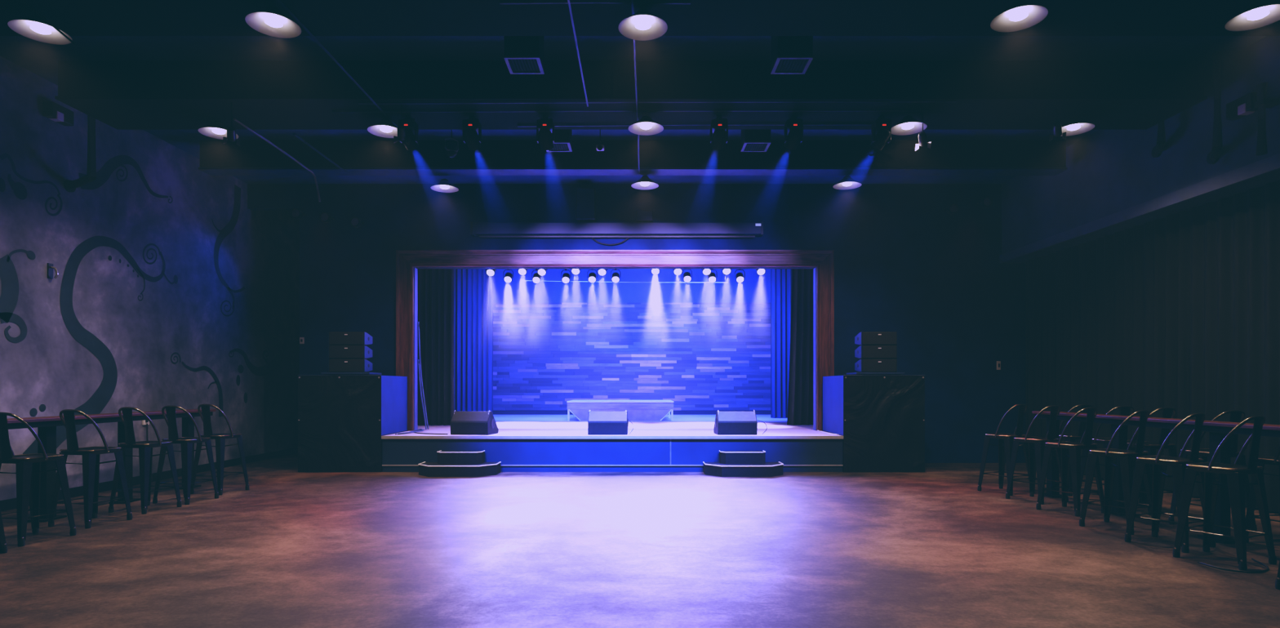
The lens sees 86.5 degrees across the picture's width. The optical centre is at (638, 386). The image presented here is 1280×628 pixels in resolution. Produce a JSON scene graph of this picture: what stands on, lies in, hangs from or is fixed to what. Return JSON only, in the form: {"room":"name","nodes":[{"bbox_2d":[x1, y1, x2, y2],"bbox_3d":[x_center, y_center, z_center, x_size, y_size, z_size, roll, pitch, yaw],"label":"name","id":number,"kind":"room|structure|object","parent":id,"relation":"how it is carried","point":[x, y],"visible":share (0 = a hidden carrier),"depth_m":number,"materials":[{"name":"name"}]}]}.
{"room":"entertainment venue","nodes":[
{"label":"entertainment venue","id":0,"kind":"room"},
{"bbox_2d":[0,56,299,500],"bbox_3d":[-7.247,-1.150,7.700,0.205,5.100,18.600,0,0,0],"label":"wall","id":1,"kind":"structure","parent":0,"point":[167,290],"depth_m":9.62,"materials":[{"name":"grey paint"}]},
{"bbox_2d":[42,101,74,125],"bbox_3d":[-7.085,-3.324,8.322,0.130,0.190,0.320,0,0,0],"label":"emergency light","id":2,"kind":"object","parent":1,"relation":"attached to","point":[51,110],"visible":1,"depth_m":8.25,"materials":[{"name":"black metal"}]},
{"bbox_2d":[0,447,297,511],"bbox_3d":[-7.140,1.340,7.600,0.020,0.120,18.400,0,0,0],"label":"baseboard","id":3,"kind":"structure","parent":1,"relation":"attached to","point":[9,504],"depth_m":10.33,"materials":[{"name":"black paint"}]},
{"bbox_2d":[493,268,770,410],"bbox_3d":[-0.290,-1.445,19.593,11.580,4.510,0.154,0,0,0],"label":"wall","id":4,"kind":"structure","parent":0,"point":[700,324],"depth_m":19.53,"materials":[{"name":"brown wood"}]},
{"bbox_2d":[493,410,770,414],"bbox_3d":[-0.210,0.755,19.530,8.020,0.110,0.040,0,0,0],"label":"baseboard","id":5,"kind":"structure","parent":4,"relation":"attached to","point":[495,412],"depth_m":19.51,"materials":[{"name":"black paint"}]},
{"bbox_2d":[0,35,1266,183],"bbox_3d":[-0.025,-3.750,9.125,14.650,0.100,21.450,0,0,0],"label":"ceiling","id":6,"kind":"structure","parent":0,"point":[41,59],"depth_m":7.65,"materials":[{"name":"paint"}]},
{"bbox_2d":[63,115,96,191],"bbox_3d":[-6.888,-3.067,8.382,0.691,1.265,0.139,0,0,33],"label":"pipe","id":7,"kind":"object","parent":6,"relation":"attached to","point":[69,185],"visible":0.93,"depth_m":8.24,"materials":[{"name":"black metal"}]},
{"bbox_2d":[444,129,458,157],"bbox_3d":[-2.555,-3.414,9.304,0.162,0.572,0.158,0,0,13],"label":"spotlight","id":8,"kind":"object","parent":6,"relation":"hanging from","point":[451,148],"visible":0.94,"depth_m":9.25,"materials":[{"name":"black metal"}]},
{"bbox_2d":[503,35,544,74],"bbox_3d":[-1.140,-3.450,6.810,0.350,0.500,0.350,0,0,0],"label":"duct","id":9,"kind":"object","parent":6,"relation":"attached to","point":[523,55],"visible":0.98,"depth_m":6.64,"materials":[{"name":"metal"}]},
{"bbox_2d":[503,55,544,74],"bbox_3d":[-1.140,-3.210,6.810,0.350,0.020,0.350,0,0,0],"label":"register","id":10,"kind":"object","parent":9,"relation":"attached to","point":[516,64],"depth_m":6.79,"materials":[{"name":"black paint"}]},
{"bbox_2d":[546,129,572,151],"bbox_3d":[-1.080,-3.450,9.120,0.350,0.500,0.350,0,0,0],"label":"duct","id":11,"kind":"object","parent":6,"relation":"attached to","point":[562,138],"visible":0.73,"depth_m":8.96,"materials":[{"name":"metal"}]},
{"bbox_2d":[546,141,572,151],"bbox_3d":[-1.080,-3.210,9.120,0.350,0.020,0.350,0,0,0],"label":"register","id":12,"kind":"object","parent":11,"relation":"attached to","point":[558,146],"depth_m":9.13,"materials":[{"name":"black paint"}]},
{"bbox_2d":[54,61,1207,129],"bbox_3d":[-0.085,-3.474,8.160,13.030,0.448,0.920,0,0,0],"label":"ceiling beam","id":13,"kind":"structure","parent":6,"relation":"attached to","point":[119,95],"depth_m":7.74,"materials":[{"name":"metal"}]},
{"bbox_2d":[197,120,238,140],"bbox_3d":[-5.138,-3.168,8.330,0.426,0.158,0.426,0,0,0],"label":"pendant lamp","id":14,"kind":"object","parent":13,"relation":"hanging from","point":[216,130],"visible":0.91,"depth_m":8.31,"materials":[{"name":"white metal"}]},
{"bbox_2d":[222,102,239,146],"bbox_3d":[-4.659,-3.008,7.793,0.170,0.486,0.174,0,0,-29],"label":"spotlight","id":15,"kind":"object","parent":13,"relation":"hanging from","point":[231,131],"visible":1,"depth_m":7.79,"materials":[{"name":"black metal"}]},
{"bbox_2d":[232,117,320,201],"bbox_3d":[-4.840,-3.007,9.233,0.112,0.459,2.066,0,0,0],"label":"conduit","id":16,"kind":"object","parent":13,"relation":"attached to","point":[233,118],"visible":1,"depth_m":9.30,"materials":[{"name":"metal"}]},
{"bbox_2d":[367,118,397,137],"bbox_3d":[-3.065,-3.168,8.265,0.426,0.158,0.426,0,0,0],"label":"pendant lamp","id":17,"kind":"object","parent":13,"relation":"hanging from","point":[384,128],"visible":0.91,"depth_m":8.28,"materials":[{"name":"white metal"}]},
{"bbox_2d":[393,104,409,144],"bbox_3d":[-2.713,-3.016,7.793,0.170,0.469,0.174,0,0,-17],"label":"spotlight","id":18,"kind":"object","parent":13,"relation":"hanging from","point":[401,128],"visible":1,"depth_m":7.79,"materials":[{"name":"black metal"}]},
{"bbox_2d":[398,115,418,150],"bbox_3d":[-2.771,-3.050,8.214,0.210,0.402,0.235,0,0,0],"label":"light","id":19,"kind":"object","parent":13,"relation":"hanging from","point":[411,127],"visible":0.79,"depth_m":8.16,"materials":[{"name":"black metal"}]},
{"bbox_2d":[462,115,481,150],"bbox_3d":[-2.005,-3.050,8.214,0.210,0.402,0.237,0,0,0],"label":"light","id":20,"kind":"object","parent":13,"relation":"hanging from","point":[471,126],"visible":1,"depth_m":8.14,"materials":[{"name":"black metal"}]},
{"bbox_2d":[536,115,554,150],"bbox_3d":[-1.119,-3.050,8.214,0.210,0.402,0.238,0,0,0],"label":"light","id":21,"kind":"object","parent":13,"relation":"hanging from","point":[544,126],"visible":1,"depth_m":8.14,"materials":[{"name":"black metal"}]},
{"bbox_2d":[332,109,928,112],"bbox_3d":[-0.100,-3.230,8.000,7.000,0.024,0.024,0,0,0],"label":"conduit","id":22,"kind":"object","parent":13,"relation":"attached to","point":[875,110],"visible":1,"depth_m":8.00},
{"bbox_2d":[628,115,663,135],"bbox_3d":[0.089,-3.168,8.170,0.426,0.158,0.426,0,0,0],"label":"pendant lamp","id":23,"kind":"object","parent":13,"relation":"hanging from","point":[646,126],"visible":1,"depth_m":8.21,"materials":[{"name":"white metal"}]},
{"bbox_2d":[358,100,956,104],"bbox_3d":[0.200,-3.230,7.750,6.800,0.024,0.024,0,0,1],"label":"conduit","id":24,"kind":"object","parent":13,"relation":"attached to","point":[846,101],"visible":1,"depth_m":7.75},
{"bbox_2d":[517,123,872,127],"bbox_3d":[0.700,-3.230,8.425,4.400,0.028,0.028,0,0,1],"label":"conduit","id":25,"kind":"object","parent":13,"relation":"attached to","point":[815,124],"visible":0.65,"depth_m":8.41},
{"bbox_2d":[710,115,728,150],"bbox_3d":[0.970,-3.050,8.214,0.210,0.402,0.237,0,0,0],"label":"light","id":26,"kind":"object","parent":13,"relation":"hanging from","point":[718,126],"visible":1,"depth_m":8.14,"materials":[{"name":"black metal"}]},
{"bbox_2d":[783,115,803,150],"bbox_3d":[1.867,-3.050,8.214,0.210,0.402,0.236,0,0,0],"label":"light","id":27,"kind":"object","parent":13,"relation":"hanging from","point":[793,126],"visible":1,"depth_m":8.14,"materials":[{"name":"black metal"}]},
{"bbox_2d":[870,115,892,150],"bbox_3d":[2.923,-3.050,8.214,0.218,0.401,0.232,0,0,0],"label":"light","id":28,"kind":"object","parent":13,"relation":"hanging from","point":[882,126],"visible":1,"depth_m":8.15,"materials":[{"name":"black metal"}]},
{"bbox_2d":[891,115,927,135],"bbox_3d":[3.232,-3.168,8.170,0.426,0.158,0.426,0,0,0],"label":"pendant lamp","id":29,"kind":"object","parent":13,"relation":"hanging from","point":[908,125],"visible":0.98,"depth_m":8.20,"materials":[{"name":"white metal"}]},
{"bbox_2d":[915,111,931,151],"bbox_3d":[3.357,-3.025,8.043,0.170,0.453,0.174,0,0,29],"label":"spotlight","id":30,"kind":"object","parent":13,"relation":"hanging from","point":[922,140],"visible":1,"depth_m":8.04,"materials":[{"name":"black metal"}]},
{"bbox_2d":[1048,109,1066,142],"bbox_3d":[4.918,-3.071,7.994,0.170,0.360,0.174,0,0,34],"label":"spotlight","id":31,"kind":"object","parent":13,"relation":"hanging from","point":[1057,126],"visible":1,"depth_m":7.99,"materials":[{"name":"black metal"}]},
{"bbox_2d":[1060,116,1094,136],"bbox_3d":[5.244,-3.168,8.201,0.426,0.158,0.426,0,0,0],"label":"pendant lamp","id":32,"kind":"object","parent":13,"relation":"hanging from","point":[1074,126],"visible":0.91,"depth_m":8.19,"materials":[{"name":"white metal"}]},
{"bbox_2d":[198,140,1067,175],"bbox_3d":[-0.085,-3.474,10.350,13.030,0.448,0.300,0,0,0],"label":"ceiling beam","id":33,"kind":"structure","parent":6,"relation":"attached to","point":[251,157],"depth_m":10.24,"materials":[{"name":"metal"}]},
{"bbox_2d":[430,178,458,192],"bbox_3d":[-3.033,-3.168,10.654,0.426,0.158,0.426,0,0,0],"label":"pendant lamp","id":34,"kind":"object","parent":33,"relation":"hanging from","point":[444,185],"visible":1,"depth_m":10.68,"materials":[{"name":"white metal"}]},
{"bbox_2d":[631,175,658,190],"bbox_3d":[0.100,-3.168,10.495,0.426,0.158,0.426,0,0,0],"label":"pendant lamp","id":35,"kind":"object","parent":33,"relation":"hanging from","point":[644,183],"visible":1,"depth_m":10.53,"materials":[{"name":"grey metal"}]},
{"bbox_2d":[832,175,862,190],"bbox_3d":[3.218,-3.168,10.495,0.426,0.158,0.426,0,0,0],"label":"pendant lamp","id":36,"kind":"object","parent":33,"relation":"hanging from","point":[847,182],"visible":1,"depth_m":10.51,"materials":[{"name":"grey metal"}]},
{"bbox_2d":[0,0,1279,35],"bbox_3d":[-0.085,-3.474,5.790,13.030,0.448,1.060,0,0,0],"label":"ceiling beam","id":37,"kind":"structure","parent":6,"relation":"attached to","point":[73,17],"depth_m":5.99,"materials":[{"name":"black paint"}]},
{"bbox_2d":[7,13,72,44],"bbox_3d":[-5.222,-3.168,5.947,0.426,0.158,0.426,0,0,0],"label":"pendant lamp","id":38,"kind":"object","parent":37,"relation":"hanging from","point":[34,27],"visible":0.88,"depth_m":5.96,"materials":[{"name":"white metal"}]},
{"bbox_2d":[244,6,301,38],"bbox_3d":[-3.125,-3.168,5.832,0.426,0.158,0.426,0,0,0],"label":"pendant lamp","id":39,"kind":"object","parent":37,"relation":"hanging from","point":[270,21],"visible":1,"depth_m":5.86,"materials":[{"name":"white metal"}]},
{"bbox_2d":[277,0,397,126],"bbox_3d":[-3.000,-3.220,6.950,0.024,0.024,3.100,0,0,0],"label":"conduit","id":40,"kind":"object","parent":37,"relation":"attached to","point":[280,2],"visible":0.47,"depth_m":6.64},
{"bbox_2d":[567,0,588,106],"bbox_3d":[-0.585,-3.230,6.525,0.020,0.020,2.650,0,0,0],"label":"conduit","id":41,"kind":"object","parent":37,"relation":"attached to","point":[568,1],"visible":1,"depth_m":6.53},
{"bbox_2d":[499,1,690,4],"bbox_3d":[-0.365,-3.235,5.750,1.610,0.020,0.020,0,0,0],"label":"conduit","id":42,"kind":"object","parent":37,"relation":"attached to","point":[500,2],"visible":1,"depth_m":5.74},
{"bbox_2d":[631,0,639,173],"bbox_3d":[-0.019,-3.215,7.650,0.036,0.054,5.301,0,0,1],"label":"cable","id":43,"kind":"object","parent":37,"relation":"attached to","point":[632,1],"visible":0.82,"depth_m":7.17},
{"bbox_2d":[617,8,667,40],"bbox_3d":[0.039,-3.168,5.873,0.426,0.158,0.426,0,0,0],"label":"pendant lamp","id":44,"kind":"object","parent":37,"relation":"hanging from","point":[642,25],"visible":1,"depth_m":5.91,"materials":[{"name":"white metal"}]},
{"bbox_2d":[990,0,1048,32],"bbox_3d":[3.200,-3.168,5.730,0.426,0.158,0.426,0,0,0],"label":"pendant lamp","id":45,"kind":"object","parent":37,"relation":"hanging from","point":[1021,15],"visible":1,"depth_m":5.76,"materials":[{"name":"white metal"}]},
{"bbox_2d":[1224,0,1279,31],"bbox_3d":[5.201,-3.168,5.715,0.426,0.158,0.426,0,0,0],"label":"pendant lamp","id":46,"kind":"object","parent":37,"relation":"hanging from","point":[1260,13],"visible":1,"depth_m":5.75,"materials":[{"name":"white metal"}]},
{"bbox_2d":[740,129,771,151],"bbox_3d":[1.570,-3.450,9.120,0.350,0.500,0.350,0,0,0],"label":"duct","id":47,"kind":"object","parent":6,"relation":"attached to","point":[752,140],"visible":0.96,"depth_m":8.95,"materials":[{"name":"metal"}]},
{"bbox_2d":[740,141,771,151],"bbox_3d":[1.570,-3.210,9.120,0.350,0.020,0.350,0,0,0],"label":"register","id":48,"kind":"object","parent":47,"relation":"attached to","point":[747,146],"depth_m":9.10,"materials":[{"name":"black paint"}]},
{"bbox_2d":[770,35,813,74],"bbox_3d":[1.530,-3.450,6.810,0.350,0.500,0.350,0,0,0],"label":"duct","id":49,"kind":"object","parent":6,"relation":"attached to","point":[790,55],"visible":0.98,"depth_m":6.64,"materials":[{"name":"metal"}]},
{"bbox_2d":[770,55,813,74],"bbox_3d":[1.530,-3.210,6.810,0.350,0.020,0.350,0,0,0],"label":"register","id":50,"kind":"object","parent":49,"relation":"attached to","point":[783,64],"depth_m":6.79,"materials":[{"name":"black paint"}]},
{"bbox_2d":[1151,120,1165,157],"bbox_3d":[6.550,-3.312,8.558,0.106,0.775,0.463,0,0,30],"label":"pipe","id":51,"kind":"object","parent":6,"relation":"attached to","point":[1157,150],"visible":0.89,"depth_m":8.41,"materials":[{"name":"black metal"}]},
{"bbox_2d":[247,183,1026,462],"bbox_3d":[0.075,-1.150,12.510,14.450,5.100,0.120,0,0,0],"label":"wall","id":52,"kind":"structure","parent":0,"point":[922,273],"depth_m":12.45,"materials":[{"name":"paint"}]},
{"bbox_2d":[576,187,595,222],"bbox_3d":[-0.950,-3.277,12.317,0.340,0.566,0.256,0,0,0],"label":"wall speaker","id":53,"kind":"object","parent":52,"relation":"attached to","point":[585,197],"visible":1,"depth_m":12.19},
{"bbox_2d":[470,222,763,237],"bbox_3d":[-0.390,-2.833,12.355,5.280,0.265,0.170,0,0,0],"label":"projection screen","id":54,"kind":"object","parent":52,"relation":"attached to","point":[482,229],"visible":1,"depth_m":12.28,"materials":[{"name":"black metal"}]},
{"bbox_2d":[635,210,653,222],"bbox_3d":[0.110,-3.070,12.339,0.300,0.180,0.212,0,0,0],"label":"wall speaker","id":55,"kind":"object","parent":52,"relation":"attached to","point":[641,215],"visible":0.82,"depth_m":12.23},
{"bbox_2d":[0,453,1279,627],"bbox_3d":[-0.025,1.460,7.800,14.650,0.120,18.800,0,0,0],"label":"floor","id":56,"kind":"structure","parent":0,"point":[294,548],"depth_m":5.60,"materials":[{"name":"concrete"}]},
{"bbox_2d":[0,507,7,553],"bbox_3d":[-5.600,0.814,5.550,0.494,1.172,0.494,0,0,11],"label":"bar stool","id":57,"kind":"object","parent":56,"relation":"on","point":[3,546],"visible":1,"depth_m":5.71,"materials":[{"name":"grey metal"}]},
{"bbox_2d":[0,412,76,546],"bbox_3d":[-5.580,0.814,6.230,0.494,1.172,0.494,0,0,12],"label":"bar stool","id":58,"kind":"object","parent":56,"relation":"on","point":[28,466],"visible":1,"depth_m":6.08,"materials":[{"name":"grey metal"}]},
{"bbox_2d":[48,408,132,528],"bbox_3d":[-5.610,0.814,6.980,0.494,1.172,0.494,0,0,11],"label":"bar stool","id":59,"kind":"object","parent":56,"relation":"on","point":[91,455],"visible":1,"depth_m":6.80,"materials":[{"name":"grey metal"}]},
{"bbox_2d":[7,408,215,521],"bbox_3d":[-6.215,0.863,6.575,0.330,1.075,6.350,0,0,0],"label":"bar table","id":60,"kind":"object","parent":56,"relation":"on","point":[46,425],"visible":0.67,"depth_m":7.36,"materials":[{"name":"red wood"}]},
{"bbox_2d":[108,406,182,514],"bbox_3d":[-5.600,0.814,7.740,0.494,1.172,0.494,0,0,12],"label":"bar stool","id":61,"kind":"object","parent":56,"relation":"on","point":[145,455],"visible":1,"depth_m":7.56,"materials":[{"name":"grey metal"}]},
{"bbox_2d":[152,405,218,504],"bbox_3d":[-5.530,0.814,8.330,0.494,1.172,0.494,0,0,10],"label":"bar stool","id":62,"kind":"object","parent":56,"relation":"on","point":[186,442],"visible":0.99,"depth_m":8.14,"materials":[{"name":"grey metal"}]},
{"bbox_2d":[190,404,249,495],"bbox_3d":[-5.550,0.814,9.030,0.494,1.172,0.494,0,0,13],"label":"bar stool","id":63,"kind":"object","parent":56,"relation":"on","point":[220,437],"visible":0.94,"depth_m":8.85,"materials":[{"name":"grey metal"}]},
{"bbox_2d":[297,374,407,471],"bbox_3d":[-4.872,0.607,11.712,1.357,1.587,1.276,0,0,0],"label":"subwoofer","id":64,"kind":"object","parent":56,"relation":"on","point":[343,420],"visible":1,"depth_m":11.09,"materials":[{"name":"black wood"}]},
{"bbox_2d":[320,372,382,374],"bbox_3d":[-4.850,-0.206,11.525,0.800,0.052,0.550,0,0,0],"label":"plate","id":65,"kind":"object","parent":64,"relation":"on","point":[324,373],"visible":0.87,"depth_m":11.25,"materials":[{"name":"black rubber"}]},
{"bbox_2d":[328,358,372,372],"bbox_3d":[-4.850,-0.345,11.472,0.607,0.222,0.376,0,0,0],"label":"speaker","id":66,"kind":"object","parent":65,"relation":"on","point":[335,365],"visible":1,"depth_m":11.29},
{"bbox_2d":[328,359,363,371],"bbox_3d":[-4.850,-0.345,11.296,0.560,0.202,0.012,0,0,0],"label":"grille","id":67,"kind":"object","parent":66,"relation":"attached to","point":[335,365],"depth_m":11.29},
{"bbox_2d":[328,345,372,358],"bbox_3d":[-4.850,-0.571,11.472,0.607,0.222,0.376,0,0,0],"label":"speaker","id":68,"kind":"object","parent":66,"relation":"on","point":[334,351],"visible":1,"depth_m":11.29},
{"bbox_2d":[328,331,372,345],"bbox_3d":[-4.850,-0.797,11.472,0.607,0.222,0.376,0,0,0],"label":"speaker","id":69,"kind":"object","parent":68,"relation":"on","point":[335,338],"visible":1,"depth_m":11.29},
{"bbox_2d":[328,332,363,344],"bbox_3d":[-4.850,-0.797,11.296,0.560,0.202,0.012,0,0,0],"label":"grille","id":70,"kind":"object","parent":69,"relation":"attached to","point":[335,338],"depth_m":11.29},
{"bbox_2d":[417,449,501,476],"bbox_3d":[-2.865,1.221,10.806,1.252,0.359,0.584,0,0,0],"label":"step","id":71,"kind":"structure","parent":56,"relation":"on","point":[450,463],"depth_m":10.71,"materials":[{"name":"black carpet"}]},
{"bbox_2d":[381,414,843,471],"bbox_3d":[-0.300,1.103,15.296,11.380,0.593,8.417,0,0,0],"label":"stage","id":72,"kind":"object","parent":56,"relation":"on","point":[522,442],"visible":0.79,"depth_m":11.13,"materials":[{"name":"wood"}]},
{"bbox_2d":[417,268,453,425],"bbox_3d":[-4.850,-1.400,14.001,2.100,4.400,0.145,0,0,0],"label":"stage curtain","id":73,"kind":"object","parent":72,"relation":"on","point":[435,286],"visible":0.24,"depth_m":13.99,"materials":[{"name":"fabric"}]},
{"bbox_2d":[453,268,493,413],"bbox_3d":[-4.650,-1.400,17.299,1.900,4.400,0.148,0,0,0],"label":"stage curtain","id":74,"kind":"object","parent":72,"relation":"on","point":[473,288],"visible":0.41,"depth_m":17.31,"materials":[{"name":"fabric"}]},
{"bbox_2d":[450,409,498,435],"bbox_3d":[-2.792,0.604,11.612,0.680,0.408,0.514,0,0,9],"label":"floor monitor","id":75,"kind":"object","parent":72,"relation":"on","point":[484,423],"visible":1,"depth_m":11.39,"materials":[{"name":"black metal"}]},
{"bbox_2d":[587,409,628,434],"bbox_3d":[-0.515,0.604,11.615,0.680,0.408,0.514,0,0,0],"label":"floor monitor","id":76,"kind":"object","parent":72,"relation":"on","point":[598,422],"visible":1,"depth_m":11.37,"materials":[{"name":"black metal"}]},
{"bbox_2d":[395,249,834,430],"bbox_3d":[-0.427,-0.835,12.486,7.960,3.285,0.245,0,0,0],"label":"frame","id":77,"kind":"object","parent":72,"relation":"on","point":[408,262],"visible":0.89,"depth_m":12.40,"materials":[{"name":"brown wood"}]},
{"bbox_2d":[417,321,428,429],"bbox_3d":[-4.010,-0.200,12.677,0.208,2.002,0.044,0,0,-34],"label":"cable","id":78,"kind":"object","parent":77,"relation":"hanging from","point":[418,322],"visible":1,"depth_m":12.66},
{"bbox_2d":[566,400,674,420],"bbox_3d":[-0.424,0.579,16.641,2.500,0.461,1.518,0,0,0],"label":"drum riser","id":79,"kind":"object","parent":72,"relation":"on","point":[637,410],"visible":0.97,"depth_m":15.90,"materials":[{"name":"wood"}]},
{"bbox_2d":[713,409,757,434],"bbox_3d":[1.647,0.604,11.615,0.680,0.408,0.514,0,0,-2],"label":"floor monitor","id":80,"kind":"object","parent":72,"relation":"on","point":[726,422],"visible":1,"depth_m":11.37,"materials":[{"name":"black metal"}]},
{"bbox_2d":[770,268,791,417],"bbox_3d":[4.280,-1.400,17.299,1.840,4.400,0.145,0,0,0],"label":"stage curtain","id":81,"kind":"object","parent":72,"relation":"on","point":[780,278],"visible":0.22,"depth_m":17.29,"materials":[{"name":"fabric"}]},
{"bbox_2d":[786,268,813,425],"bbox_3d":[4.190,-1.400,14.101,2.220,4.400,0.145,0,0,0],"label":"stage curtain","id":82,"kind":"object","parent":72,"relation":"on","point":[800,400],"visible":0.15,"depth_m":14.11,"materials":[{"name":"fabric"}]},
{"bbox_2d":[702,449,783,476],"bbox_3d":[1.675,1.221,10.806,1.252,0.359,0.584,0,0,0],"label":"step","id":83,"kind":"structure","parent":56,"relation":"on","point":[731,463],"depth_m":10.70,"materials":[{"name":"black carpet"}]},
{"bbox_2d":[822,374,924,471],"bbox_3d":[4.002,0.607,11.712,1.326,1.587,1.276,0,0,0],"label":"subwoofer","id":84,"kind":"object","parent":56,"relation":"on","point":[880,419],"visible":1,"depth_m":11.09,"materials":[{"name":"black wood"}]},
{"bbox_2d":[846,372,904,374],"bbox_3d":[4.000,-0.206,11.525,0.800,0.052,0.550,0,0,0],"label":"plate","id":85,"kind":"object","parent":84,"relation":"on","point":[849,373],"visible":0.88,"depth_m":11.25,"materials":[{"name":"black rubber"}]},
{"bbox_2d":[854,358,897,372],"bbox_3d":[4.000,-0.345,11.472,0.607,0.222,0.376,0,0,0],"label":"speaker","id":86,"kind":"object","parent":85,"relation":"on","point":[864,365],"visible":1,"depth_m":11.29},
{"bbox_2d":[854,345,897,358],"bbox_3d":[4.000,-0.571,11.472,0.607,0.222,0.376,0,0,0],"label":"speaker","id":87,"kind":"object","parent":86,"relation":"on","point":[862,351],"visible":1,"depth_m":11.29},
{"bbox_2d":[854,331,897,345],"bbox_3d":[4.000,-0.797,11.472,0.607,0.222,0.376,0,0,0],"label":"speaker","id":88,"kind":"object","parent":87,"relation":"on","point":[863,338],"visible":1,"depth_m":11.29},
{"bbox_2d":[862,332,896,344],"bbox_3d":[4.000,-0.797,11.296,0.560,0.202,0.012,0,0,0],"label":"grille","id":89,"kind":"object","parent":88,"relation":"attached to","point":[868,338],"depth_m":11.29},
{"bbox_2d":[862,359,896,371],"bbox_3d":[4.000,-0.345,11.296,0.560,0.202,0.012,0,0,0],"label":"grille","id":90,"kind":"object","parent":86,"relation":"attached to","point":[868,365],"depth_m":11.29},
{"bbox_2d":[977,404,1029,495],"bbox_3d":[4.870,0.814,9.030,0.494,1.172,0.494,0,0,-27],"label":"bar stool","id":91,"kind":"object","parent":56,"relation":"on","point":[1005,445],"visible":0.85,"depth_m":8.94,"materials":[{"name":"grey metal"}]},
{"bbox_2d":[1005,404,1068,504],"bbox_3d":[4.900,0.814,8.380,0.494,1.172,0.494,0,0,-24],"label":"bar stool","id":92,"kind":"object","parent":56,"relation":"on","point":[1036,444],"visible":0.84,"depth_m":8.27,"materials":[{"name":"grey metal"}]},
{"bbox_2d":[1035,407,1104,515],"bbox_3d":[4.850,0.814,7.640,0.494,1.172,0.494,0,0,-24],"label":"bar stool","id":93,"kind":"object","parent":56,"relation":"on","point":[1070,455],"visible":0.97,"depth_m":7.52,"materials":[{"name":"grey metal"}]},
{"bbox_2d":[1044,404,1098,496],"bbox_3d":[5.680,0.814,8.950,0.494,1.172,0.494,0,0,-12],"label":"bar stool","id":94,"kind":"object","parent":56,"relation":"on","point":[1068,437],"visible":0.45,"depth_m":8.74,"materials":[{"name":"grey metal"}]},
{"bbox_2d":[1080,405,1141,502],"bbox_3d":[5.700,0.814,8.250,0.494,1.172,0.494,0,0,-10],"label":"bar stool","id":95,"kind":"object","parent":56,"relation":"on","point":[1124,410],"visible":0.39,"depth_m":8.10,"materials":[{"name":"grey metal"}]},
{"bbox_2d":[1079,409,1152,534],"bbox_3d":[4.750,0.814,6.740,0.494,1.172,0.494,0,0,-28],"label":"bar stool","id":96,"kind":"object","parent":56,"relation":"on","point":[1126,456],"visible":0.91,"depth_m":6.67,"materials":[{"name":"grey metal"}]},
{"bbox_2d":[1127,407,1177,515],"bbox_3d":[5.720,0.814,7.650,0.494,1.172,0.494,0,0,-14],"label":"bar stool","id":97,"kind":"object","parent":56,"relation":"on","point":[1150,446],"visible":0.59,"depth_m":7.45,"materials":[{"name":"grey metal"}]},
{"bbox_2d":[1031,410,1279,543],"bbox_3d":[5.295,0.863,6.075,0.250,1.075,5.750,0,0,0],"label":"bar table","id":98,"kind":"object","parent":56,"relation":"on","point":[1218,430],"visible":0.67,"depth_m":6.63,"materials":[{"name":"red wood"}]},
{"bbox_2d":[1124,413,1215,552],"bbox_3d":[4.710,0.814,6.040,0.494,1.172,0.494,0,0,-27],"label":"bar stool","id":99,"kind":"object","parent":56,"relation":"on","point":[1159,462],"visible":0.94,"depth_m":6.01,"materials":[{"name":"grey metal"}]},
{"bbox_2d":[1168,409,1257,530],"bbox_3d":[5.680,0.814,6.750,0.494,1.172,0.494,0,0,-12],"label":"bar stool","id":100,"kind":"object","parent":56,"relation":"on","point":[1235,415],"visible":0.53,"depth_m":6.59,"materials":[{"name":"grey metal"}]},
{"bbox_2d":[1172,415,1276,570],"bbox_3d":[4.710,0.814,5.480,0.494,1.172,0.494,0,0,-25],"label":"bar stool","id":101,"kind":"object","parent":56,"relation":"on","point":[1235,473],"visible":1,"depth_m":5.38,"materials":[{"name":"grey metal"}]},
{"bbox_2d":[1245,445,1279,542],"bbox_3d":[5.720,0.814,5.950,0.494,1.172,0.494,0,0,-12],"label":"bar stool","id":102,"kind":"object","parent":56,"relation":"on","point":[1275,460],"visible":0.61,"depth_m":6.08,"materials":[{"name":"grey metal"}]},
{"bbox_2d":[1001,35,1279,262],"bbox_3d":[6.970,-2.975,5.425,0.660,1.450,14.050,0,0,0],"label":"wall","id":103,"kind":"structure","parent":0,"point":[1108,172],"depth_m":8.92,"materials":[{"name":"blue paint"}]},
{"bbox_2d":[1026,227,1133,479],"bbox_3d":[7.001,-0.470,10.950,0.144,3.700,2.700,0,0,0],"label":"drape","id":104,"kind":"object","parent":103,"relation":"hanging from","point":[1079,299],"visible":0.73,"depth_m":10.73,"materials":[{"name":"fabric"}]},
{"bbox_2d":[1000,153,1279,262],"bbox_3d":[6.622,-2.325,5.425,0.035,0.150,14.050,0,0,0],"label":"trim","id":105,"kind":"structure","parent":103,"relation":"attached to","point":[1272,163],"depth_m":8.64,"materials":[{"name":"metal"}]},
{"bbox_2d":[1132,181,1279,513],"bbox_3d":[6.999,-0.470,8.200,0.142,3.700,2.800,0,0,0],"label":"drape","id":106,"kind":"object","parent":103,"relation":"hanging from","point":[1206,277],"visible":0.69,"depth_m":8.30,"materials":[{"name":"fabric"}]},
{"bbox_2d":[1226,92,1257,119],"bbox_3d":[6.575,-3.037,7.402,0.130,0.190,0.320,0,0,0],"label":"emergency light","id":107,"kind":"object","parent":103,"relation":"attached to","point":[1243,106],"visible":0.87,"depth_m":7.36,"materials":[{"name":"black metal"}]},
{"bbox_2d":[1254,82,1279,155],"bbox_3d":[6.548,-2.785,7.100,0.182,0.730,0.100,0,0,0],"label":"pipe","id":108,"kind":"object","parent":103,"relation":"attached to","point":[1262,103],"visible":1,"depth_m":7.08,"materials":[{"name":"black metal"}]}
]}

